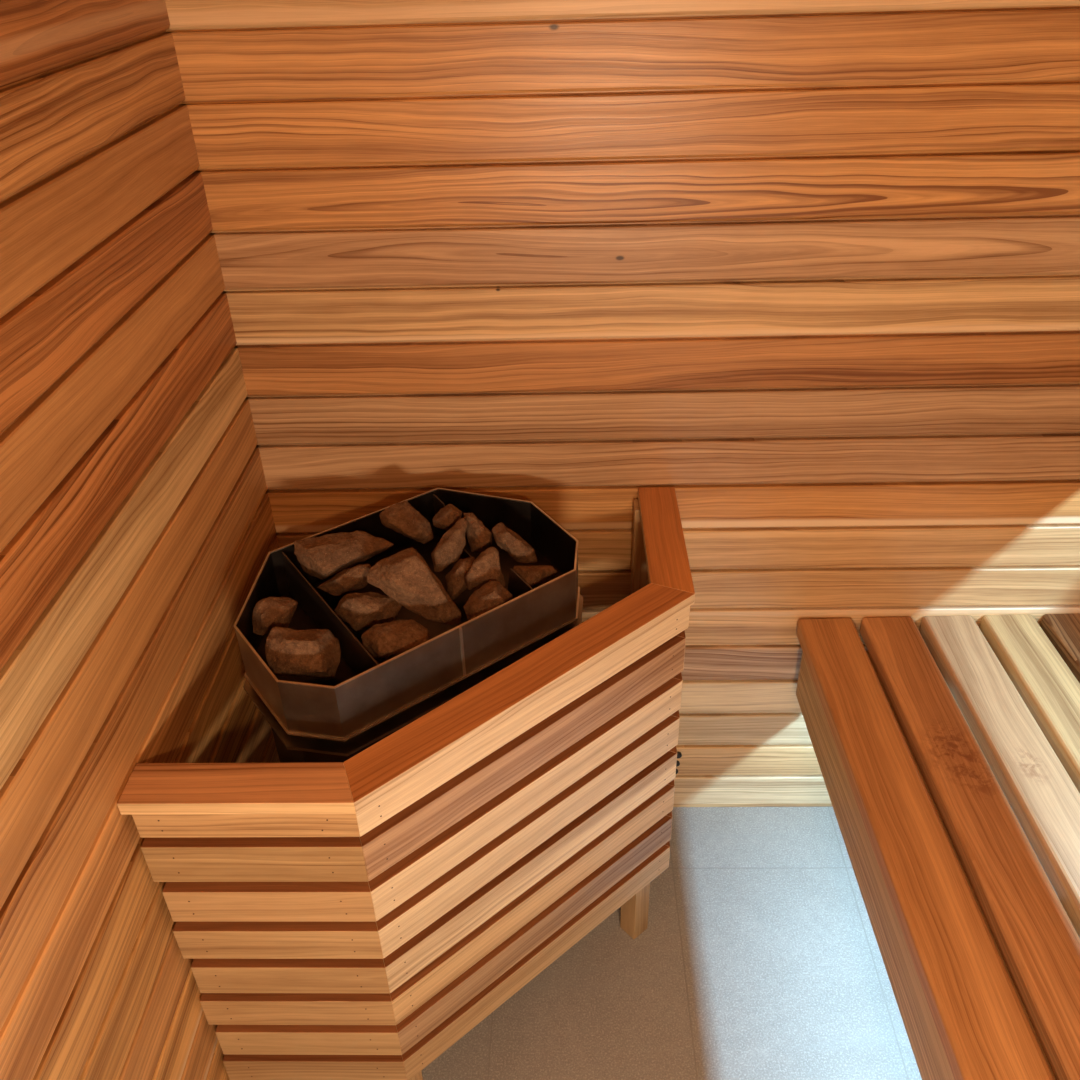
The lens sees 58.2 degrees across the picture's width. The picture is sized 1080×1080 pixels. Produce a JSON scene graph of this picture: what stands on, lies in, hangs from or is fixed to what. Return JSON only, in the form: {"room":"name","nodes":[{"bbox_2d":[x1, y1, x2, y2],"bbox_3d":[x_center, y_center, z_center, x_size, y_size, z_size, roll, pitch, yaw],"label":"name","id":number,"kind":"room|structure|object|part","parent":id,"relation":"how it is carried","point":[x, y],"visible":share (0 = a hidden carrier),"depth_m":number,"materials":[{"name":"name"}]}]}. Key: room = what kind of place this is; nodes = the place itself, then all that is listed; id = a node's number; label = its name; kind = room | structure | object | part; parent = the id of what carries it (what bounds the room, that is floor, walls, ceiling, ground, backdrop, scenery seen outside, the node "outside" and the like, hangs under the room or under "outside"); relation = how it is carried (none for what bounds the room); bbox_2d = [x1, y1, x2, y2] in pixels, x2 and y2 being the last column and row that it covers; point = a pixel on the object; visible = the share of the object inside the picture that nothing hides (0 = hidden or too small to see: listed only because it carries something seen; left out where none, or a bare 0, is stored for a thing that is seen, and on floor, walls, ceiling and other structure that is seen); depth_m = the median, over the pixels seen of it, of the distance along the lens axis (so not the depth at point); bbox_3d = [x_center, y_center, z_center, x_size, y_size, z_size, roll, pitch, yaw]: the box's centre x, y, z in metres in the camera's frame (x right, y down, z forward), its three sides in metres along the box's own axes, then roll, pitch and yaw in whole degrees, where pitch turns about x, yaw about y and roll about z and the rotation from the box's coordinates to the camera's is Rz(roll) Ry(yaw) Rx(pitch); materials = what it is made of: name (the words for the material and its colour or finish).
{"room":"sauna","nodes":[
{"label":"sauna","id":0,"kind":"room"},
{"bbox_2d":[0,0,279,1079],"bbox_3d":[-0.479,0.129,0.682,0.011,2.213,1.792,-1,34,2],"label":"wall","id":1,"kind":"structure","parent":0,"point":[137,525],"depth_m":1.04,"materials":[{"name":"brown wood"}]},
{"bbox_2d":[165,0,1079,806],"bbox_3d":[0.583,-0.375,1.394,2.106,2.213,0.011,-1,34,2],"label":"wall","id":2,"kind":"structure","parent":0,"point":[807,272],"depth_m":1.40,"materials":[{"name":"brown wood"}]},
{"bbox_2d":[421,807,1052,1079],"bbox_3d":[0.596,1.074,1.288,2.286,0.085,1.972,-1,34,2],"label":"floor","id":3,"kind":"structure","parent":0,"point":[758,956],"depth_m":1.68,"materials":[{"name":"ceramic"}]},
{"bbox_2d":[117,487,694,1079],"bbox_3d":[-0.053,0.452,1.481,0.939,0.770,0.249,-29,42,-34],"label":"guard","id":4,"kind":"object","parent":3,"relation":"on","point":[357,917],"visible":1,"depth_m":1.26,"materials":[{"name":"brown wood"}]},
{"bbox_3d":[-0.329,0.276,1.079,0.259,0.018,0.060,-1,34,2],"label":"rail","id":5,"kind":"part","parent":4,"relation":"part of","materials":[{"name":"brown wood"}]},
{"bbox_3d":[-0.207,0.584,1.307,0.036,0.752,0.036,-27,41,-33],"label":"leg","id":6,"kind":"part","parent":4,"relation":"part of","materials":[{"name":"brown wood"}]},
{"bbox_3d":[-0.012,0.174,1.218,0.551,0.018,0.059,-27,41,-33],"label":"rail","id":7,"kind":"part","parent":4,"relation":"part of","materials":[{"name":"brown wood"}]},
{"bbox_3d":[0.162,0.397,1.571,0.036,0.752,0.036,-27,41,-33],"label":"leg","id":8,"kind":"part","parent":4,"relation":"part of","materials":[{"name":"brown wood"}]},
{"bbox_3d":[0.180,0.255,1.784,0.036,0.752,0.036,-1,34,2],"label":"leg","id":9,"kind":"part","parent":4,"relation":"part of","materials":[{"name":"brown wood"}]},
{"bbox_3d":[0.188,0.001,1.469,0.060,0.018,0.290,-1,34,2],"label":"rail","id":10,"kind":"part","parent":4,"relation":"part of","materials":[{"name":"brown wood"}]},
{"bbox_2d":[234,488,582,762],"bbox_3d":[-0.175,0.358,1.552,0.493,0.855,0.331,-24,39,-29],"label":"heater","id":11,"kind":"object","parent":3,"relation":"on","point":[368,700],"depth_m":1.30,"materials":[{"name":"metal"}]},
{"bbox_3d":[-0.355,0.101,1.303,0.056,0.046,0.057,-1,34,2],"label":"heater stone","id":12,"kind":"part","parent":11,"relation":"part of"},
{"bbox_3d":[-0.302,0.146,1.247,0.090,0.074,0.078,-1,34,2],"label":"heater stone","id":13,"kind":"part","parent":11,"relation":"part of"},
{"bbox_3d":[-0.280,0.021,1.398,0.139,0.068,0.081,-15,36,-19],"label":"heater stone","id":14,"kind":"part","parent":11,"relation":"part of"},
{"bbox_3d":[-0.275,0.056,1.372,0.076,0.053,0.051,-1,34,2],"label":"heater stone","id":15,"kind":"part","parent":11,"relation":"part of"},
{"bbox_3d":[-0.234,0.094,1.321,0.091,0.069,0.056,-11,35,-14],"label":"heater stone","id":16,"kind":"part","parent":11,"relation":"part of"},
{"bbox_3d":[-0.187,0.132,1.268,0.089,0.056,0.076,-1,34,2],"label":"heater stone","id":17,"kind":"part","parent":11,"relation":"part of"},
{"bbox_3d":[-0.198,-0.024,1.449,0.079,0.068,0.064,-1,34,2],"label":"heater stone","id":18,"kind":"part","parent":11,"relation":"part of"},
{"bbox_3d":[-0.167,0.064,1.313,0.123,0.102,0.068,17,38,26],"label":"heater stone","id":19,"kind":"part","parent":11,"relation":"part of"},
{"bbox_3d":[-0.140,-0.034,1.466,0.044,0.044,0.052,-1,34,2],"label":"heater stone","id":20,"kind":"part","parent":11,"relation":"part of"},
{"bbox_3d":[-0.130,0.009,1.401,0.067,0.066,0.038,-26,40,-32],"label":"heater stone","id":21,"kind":"part","parent":11,"relation":"part of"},
{"bbox_3d":[-0.111,0.054,1.389,0.056,0.058,0.043,-25,40,-31],"label":"heater stone","id":22,"kind":"part","parent":11,"relation":"part of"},
{"bbox_3d":[-0.091,-0.011,1.427,0.043,0.055,0.060,-1,34,2],"label":"heater stone","id":23,"kind":"part","parent":11,"relation":"part of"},
{"bbox_3d":[-0.080,0.042,1.355,0.054,0.057,0.044,-12,35,-14],"label":"heater stone","id":24,"kind":"part","parent":11,"relation":"part of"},
{"bbox_3d":[-0.070,0.086,1.313,0.061,0.062,0.067,-24,39,-29],"label":"heater stone","id":25,"kind":"part","parent":11,"relation":"part of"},
{"bbox_3d":[-0.037,0.006,1.408,0.066,0.062,0.060,-1,34,2],"label":"heater stone","id":26,"kind":"part","parent":11,"relation":"part of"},
{"bbox_3d":[-0.006,0.051,1.375,0.061,0.042,0.054,-1,34,2],"label":"heater stone","id":27,"kind":"part","parent":11,"relation":"part of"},
{"bbox_2d":[796,613,1079,1079],"bbox_3d":[0.943,0.801,1.155,0.987,0.500,1.707,-1,34,2],"label":"bench","id":28,"kind":"object","parent":3,"relation":"on","point":[980,952],"visible":1,"depth_m":1.37,"materials":[{"name":"brown wood"}]},
{"bbox_3d":[0.560,0.632,1.056,0.076,0.013,1.567,-1,34,1],"label":"support rail","id":29,"kind":"part","parent":28,"relation":"part of","materials":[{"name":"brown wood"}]}
]}

